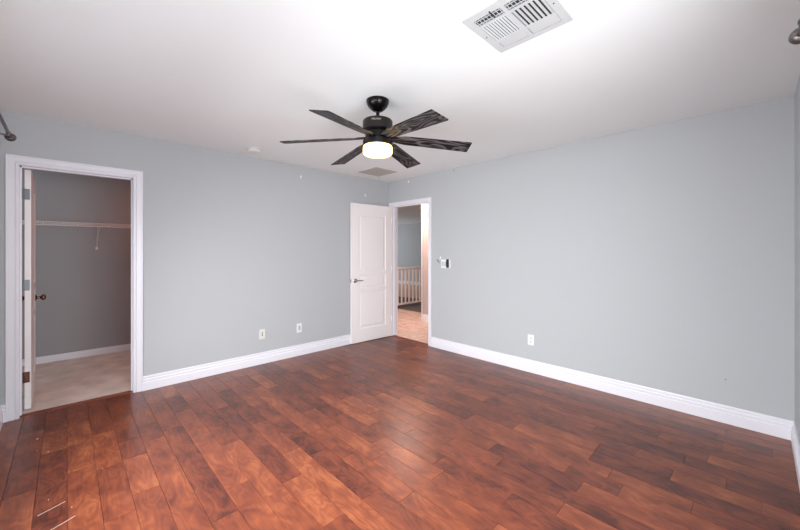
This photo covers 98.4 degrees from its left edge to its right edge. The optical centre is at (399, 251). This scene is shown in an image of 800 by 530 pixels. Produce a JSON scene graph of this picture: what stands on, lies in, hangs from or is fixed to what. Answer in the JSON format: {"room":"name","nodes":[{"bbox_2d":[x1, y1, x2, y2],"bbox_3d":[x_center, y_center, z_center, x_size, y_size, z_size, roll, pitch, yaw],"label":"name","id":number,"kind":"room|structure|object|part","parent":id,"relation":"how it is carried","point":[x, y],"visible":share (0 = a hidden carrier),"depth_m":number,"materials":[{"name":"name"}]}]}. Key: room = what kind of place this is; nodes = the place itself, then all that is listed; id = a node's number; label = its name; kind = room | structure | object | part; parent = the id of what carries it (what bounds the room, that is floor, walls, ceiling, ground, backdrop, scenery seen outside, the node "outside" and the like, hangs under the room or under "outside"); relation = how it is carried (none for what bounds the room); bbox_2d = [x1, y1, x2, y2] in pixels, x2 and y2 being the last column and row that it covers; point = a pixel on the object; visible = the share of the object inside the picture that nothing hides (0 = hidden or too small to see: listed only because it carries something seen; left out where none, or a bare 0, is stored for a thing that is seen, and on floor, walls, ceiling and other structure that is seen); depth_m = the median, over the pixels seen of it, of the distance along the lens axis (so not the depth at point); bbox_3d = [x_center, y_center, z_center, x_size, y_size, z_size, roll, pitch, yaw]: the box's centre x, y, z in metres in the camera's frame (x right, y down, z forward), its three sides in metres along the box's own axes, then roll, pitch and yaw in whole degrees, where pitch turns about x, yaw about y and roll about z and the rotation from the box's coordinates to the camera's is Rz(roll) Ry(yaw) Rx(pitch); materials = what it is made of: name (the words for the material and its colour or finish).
{"room":"empty bedroom","nodes":[
{"label":"empty bedroom","id":0,"kind":"room"},
{"bbox_2d":[22,168,130,358],"bbox_3d":[-3.873,0.118,4.573,2.730,2.440,0.100,0,0,-44],"label":"wall","id":1,"kind":"structure","parent":0,"point":[86,305],"depth_m":4.35,"materials":[{"name":"grey paint"}]},
{"bbox_2d":[22,344,130,365],"bbox_3d":[-3.834,1.295,4.533,2.730,0.078,0.012,0,0,-44],"label":"baseboard","id":2,"kind":"structure","parent":1,"relation":"attached to","point":[44,359],"depth_m":4.35,"materials":[{"name":"white wood"}]},
{"bbox_2d":[22,220,130,249],"bbox_3d":[-3.717,-0.185,4.411,2.723,0.327,0.348,0,0,-44],"label":"wire shelf","id":3,"kind":"object","parent":1,"relation":"attached to","point":[97,225],"visible":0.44,"depth_m":4.20,"materials":[{"name":"white metal"}]},
{"bbox_3d":[-3.602,-0.339,4.292,2.720,0.009,0.009,0,0,-44],"label":"rail","id":4,"kind":"part","parent":3,"relation":"part of","materials":[{"name":"white plastic"}]},
{"bbox_3d":[-3.600,-0.301,4.291,2.720,0.013,0.013,0,0,-44],"label":"hanging rod","id":5,"kind":"part","parent":3,"relation":"part of","materials":[{"name":"white plastic"}]},
{"bbox_2d":[0,110,387,405],"bbox_3d":[-1.688,0.118,4.154,4.326,2.440,0.124,0,0,-44],"label":"wall","id":6,"kind":"structure","parent":0,"point":[236,246],"depth_m":3.80,"materials":[{"name":"grey paint"}]},
{"bbox_2d":[22,170,45,408],"bbox_3d":[-3.320,0.319,3.109,0.181,2.002,0.619,0,0,-44],"label":"door","id":7,"kind":"structure","parent":6,"relation":"in","point":[29,193],"depth_m":2.90,"materials":[{"name":"white paint"}]},
{"bbox_3d":[-3.454,0.443,3.327,0.072,0.064,0.064,0,0,-44],"label":"knob","id":8,"kind":"part","parent":7,"relation":"part of","materials":[{"name":"brown metal"}]},
{"bbox_2d":[5,154,142,421],"bbox_3d":[-2.816,0.287,3.054,0.871,2.102,0.142,0,0,-44],"label":"door frame","id":9,"kind":"structure","parent":6,"relation":"attached to","point":[11,161],"depth_m":2.80,"materials":[{"name":"white wood"}]},
{"bbox_2d":[1,334,349,422],"bbox_3d":[-1.639,1.270,4.103,4.078,0.135,0.018,0,0,-44],"label":"baseboard","id":10,"kind":"structure","parent":6,"relation":"attached to","point":[163,379],"depth_m":3.88,"materials":[{"name":"white wood"}]},
{"bbox_2d":[259,329,264,338],"bbox_3d":[-1.634,0.986,4.113,0.070,0.115,0.010,0,0,-44],"label":"wall jack plate","id":11,"kind":"object","parent":6,"relation":"attached to","point":[262,331],"visible":1,"depth_m":4.11,"materials":[{"name":"white plastic"}]},
{"bbox_2d":[297,323,301,332],"bbox_3d":[-1.286,0.986,4.444,0.070,0.115,0.016,0,0,-44],"label":"outlet plate","id":12,"kind":"object","parent":6,"relation":"attached to","point":[299,326],"visible":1,"depth_m":4.45,"materials":[{"name":"white plastic"}]},
{"bbox_2d":[0,284,799,529],"bbox_3d":[-0.906,1.356,7.404,10.930,0.044,12.280,0,0,-44],"label":"floor","id":13,"kind":"structure","parent":0,"point":[389,432],"depth_m":2.29,"materials":[{"name":"brown wood"}]},
{"bbox_2d":[20,390,132,416],"bbox_3d":[-2.817,1.333,3.054,0.727,0.009,0.042,0,0,-44],"label":"threshold","id":14,"kind":"object","parent":13,"relation":"on","point":[111,395],"visible":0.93,"depth_m":3.02,"materials":[{"name":"brown wood"}]},
{"bbox_2d":[398,266,420,304],"bbox_3d":[0.369,0.812,8.480,2.490,1.045,0.110,0,0,-44],"label":"stair railing","id":15,"kind":"object","parent":13,"relation":"on","point":[419,267],"visible":0.21,"depth_m":8.35,"materials":[{"name":"white paint"}]},
{"bbox_3d":[0.369,0.400,8.480,2.300,0.040,0.070,0,0,-44],"label":"rail","id":16,"kind":"part","parent":15,"relation":"part of","materials":[{"name":"white paint"}]},
{"bbox_3d":[0.369,1.245,8.480,2.300,0.040,0.050,0,0,-44],"label":"rail","id":17,"kind":"part","parent":15,"relation":"part of","materials":[{"name":"white paint"}]},
{"bbox_2d":[393,335,427,344],"bbox_3d":[0.172,1.334,5.212,0.032,0.008,0.765,0,0,-44],"label":"threshold","id":18,"kind":"object","parent":13,"relation":"on","point":[393,335],"visible":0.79,"depth_m":5.21,"materials":[{"name":"brown wood"}]},
{"bbox_2d":[0,0,799,224],"bbox_3d":[-0.653,-1.152,7.562,10.546,0.100,12.404,0,0,-44],"label":"ceiling","id":19,"kind":"structure","parent":0,"point":[230,76],"depth_m":2.11,"materials":[{"name":"white paint"}]},
{"bbox_2d":[247,147,260,153],"bbox_3d":[-1.567,-1.081,3.721,0.144,0.042,0.144,0,0,-44],"label":"smoke detector","id":20,"kind":"object","parent":19,"relation":"attached to","point":[253,150],"visible":1,"depth_m":3.68,"materials":[{"name":"white plastic"}]},
{"bbox_2d":[280,96,471,167],"bbox_3d":[-0.158,-0.897,2.528,1.325,0.409,1.371,0,0,-44],"label":"ceiling fan","id":21,"kind":"object","parent":19,"relation":"hanging from","point":[380,132],"visible":1,"depth_m":2.45,"materials":[{"name":"black metal"}]},
{"bbox_3d":[-0.547,-0.800,2.494,0.592,0.006,0.138,-4,12,-5],"label":"blade","id":22,"kind":"part","parent":21,"relation":"part of","materials":[{"name":"black wood"}]},
{"bbox_3d":[-0.324,-0.800,2.175,0.138,0.006,0.592,13,10,24],"label":"blade","id":23,"kind":"part","parent":21,"relation":"part of","materials":[{"name":"brown wood"}]},
{"bbox_3d":[-0.382,-0.800,2.847,0.138,0.006,0.592,-15,4,-35],"label":"blade","id":24,"kind":"part","parent":21,"relation":"part of","materials":[{"name":"brown wood"}]},
{"bbox_3d":[-0.158,-0.732,2.528,0.215,0.077,0.215,0,0,-44],"label":"lamp shade","id":25,"kind":"part","parent":21,"relation":"part of","materials":[{"name":"beige glass"}]},
{"bbox_3d":[0.007,-0.800,2.881,0.138,0.006,0.592,-13,-10,24],"label":"blade","id":26,"kind":"part","parent":21,"relation":"part of","materials":[{"name":"brown wood"}]},
{"bbox_3d":[0.065,-0.800,2.208,0.138,0.006,0.592,15,-4,-35],"label":"blade","id":27,"kind":"part","parent":21,"relation":"part of","materials":[{"name":"brown wood"}]},
{"bbox_3d":[0.230,-0.800,2.561,0.592,0.006,0.138,4,-12,-5],"label":"blade","id":28,"kind":"part","parent":21,"relation":"part of","materials":[{"name":"black wood"}]},
{"bbox_2d":[358,167,396,175],"bbox_3d":[-0.304,-1.059,4.787,0.380,0.085,0.390,0,0,-44],"label":"ceiling vent","id":29,"kind":"object","parent":19,"relation":"attached to","point":[375,171],"visible":1,"depth_m":4.75,"materials":[{"name":"grey metal"}]},
{"bbox_2d":[462,0,572,52],"bbox_3d":[0.560,-1.097,1.644,0.368,0.011,0.374,0,0,-44],"label":"ceiling vent","id":30,"kind":"object","parent":19,"relation":"in","point":[505,25],"visible":1,"depth_m":1.65,"materials":[{"name":"white metal"}]},
{"bbox_3d":[0.591,-1.099,1.786,0.060,0.003,0.134,0,0,-44],"label":"blank panel","id":31,"kind":"part","parent":30,"relation":"part of","materials":[{"name":"white metal"}]},
{"bbox_3d":[0.702,-1.099,1.671,0.060,0.003,0.138,0,0,-44],"label":"blank panel","id":32,"kind":"part","parent":30,"relation":"part of","materials":[{"name":"white metal"}]},
{"bbox_2d":[398,223,420,281],"bbox_3d":[1.718,0.118,12.628,0.100,2.440,8.600,0,0,-44],"label":"wall","id":33,"kind":"structure","parent":0,"point":[409,235],"depth_m":13.92,"materials":[{"name":"grey paint"}]},
{"bbox_2d":[399,280,418,284],"bbox_3d":[1.711,1.268,12.551,0.018,0.135,8.500,0,0,-44],"label":"baseboard","id":34,"kind":"structure","parent":33,"relation":"attached to","point":[399,280],"depth_m":13.92,"materials":[{"name":"white wood"}]},
{"bbox_2d":[423,204,427,314],"bbox_3d":[1.723,0.118,5.389,0.120,2.440,3.570,0,0,-44],"label":"wall","id":35,"kind":"structure","parent":0,"point":[425,206],"depth_m":6.58,"materials":[{"name":"grey paint"}]},
{"bbox_2d":[421,204,422,320],"bbox_3d":[0.478,0.118,6.672,0.132,2.440,0.028,0,0,-44],"label":"door frame","id":36,"kind":"structure","parent":35,"relation":"attached to","point":[421,204],"depth_m":6.63,"materials":[{"name":"white wood"}]},
{"bbox_2d":[422,314,427,321],"bbox_3d":[1.677,1.268,5.337,0.018,0.135,3.558,0,0,-44],"label":"baseboard","id":37,"kind":"structure","parent":35,"relation":"attached to","point":[424,316],"depth_m":6.57,"materials":[{"name":"white wood"}]},
{"bbox_2d":[388,95,794,420],"bbox_3d":[1.396,0.118,3.981,0.124,2.440,4.404,0,0,-44],"label":"wall","id":38,"kind":"structure","parent":0,"point":[661,256],"depth_m":3.08,"materials":[{"name":"grey paint"}]},
{"bbox_2d":[350,203,391,343],"bbox_3d":[-0.416,0.315,5.220,0.772,2.030,0.155,0,0,-42],"label":"door","id":39,"kind":"structure","parent":38,"relation":"in","point":[370,225],"depth_m":5.18,"materials":[{"name":"white paint"}]},
{"bbox_2d":[389,197,430,345],"bbox_3d":[0.185,0.287,5.225,0.142,2.102,0.883,0,0,-44],"label":"door frame","id":40,"kind":"structure","parent":38,"relation":"attached to","point":[394,208],"depth_m":5.47,"materials":[{"name":"white wood"}]},
{"bbox_2d":[441,259,450,267],"bbox_3d":[0.625,0.169,4.680,0.016,0.118,0.160,0,0,-44],"label":"light switch","id":41,"kind":"object","parent":38,"relation":"attached to","point":[446,263],"visible":1,"depth_m":4.67,"materials":[{"name":"white plastic"}]},
{"bbox_2d":[528,334,533,345],"bbox_3d":[1.454,0.981,3.825,0.009,0.115,0.070,0,0,-44],"label":"electrical outlet","id":42,"kind":"object","parent":38,"relation":"attached to","point":[530,337],"visible":1,"depth_m":3.82,"materials":[{"name":"white plastic"}]},
{"bbox_2d":[431,337,794,439],"bbox_3d":[1.618,1.270,3.649,0.018,0.135,3.369,0,0,-44],"label":"baseboard","id":43,"kind":"structure","parent":38,"relation":"attached to","point":[762,423],"depth_m":3.09,"materials":[{"name":"white wood"}]},
{"bbox_2d":[795,75,799,443],"bbox_3d":[1.324,0.118,0.940,4.202,2.440,0.124,0,0,-44],"label":"wall","id":44,"kind":"structure","parent":0,"point":[797,93],"depth_m":2.26,"materials":[{"name":"grey paint"}]},
{"bbox_2d":[788,19,799,44],"bbox_3d":[0.692,-0.750,0.491,2.058,0.062,0.106,0,0,-44],"label":"curtain rod","id":45,"kind":"object","parent":44,"relation":"attached to","point":[794,37],"visible":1,"depth_m":1.21,"materials":[{"name":"grey metal"}]},
{"bbox_2d":[791,422,799,489],"bbox_3d":[1.313,1.270,1.028,4.062,0.135,0.018,0,0,-44],"label":"baseboard","id":46,"kind":"structure","parent":44,"relation":"attached to","point":[794,437],"depth_m":2.17,"materials":[{"name":"white wood"}]},
{"bbox_3d":[-1.673,0.118,1.110,0.124,2.440,4.280,0,0,-44],"label":"wall","id":47,"kind":"structure","parent":0,"visible":0},
{"bbox_2d":[0,406,2,430],"bbox_3d":[-1.621,1.270,1.159,0.018,0.135,4.248,0,0,-44],"label":"baseboard","id":48,"kind":"structure","parent":47,"relation":"attached to","point":[1,413],"depth_m":2.63,"materials":[{"name":"white wood"}]},
{"bbox_2d":[0,112,16,140],"bbox_3d":[-1.471,-0.769,1.082,0.128,0.062,3.460,0,0,-44],"label":"curtain rod","id":49,"kind":"object","parent":47,"relation":"attached to","point":[9,136],"visible":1,"depth_m":2.24,"materials":[{"name":"grey metal"}]},
{"bbox_3d":[-1.446,-0.772,1.107,0.018,0.018,3.360,0,0,-44],"label":"rod","id":50,"kind":"part","parent":49,"relation":"part of","materials":[{"name":"grey metal"}]}
]}

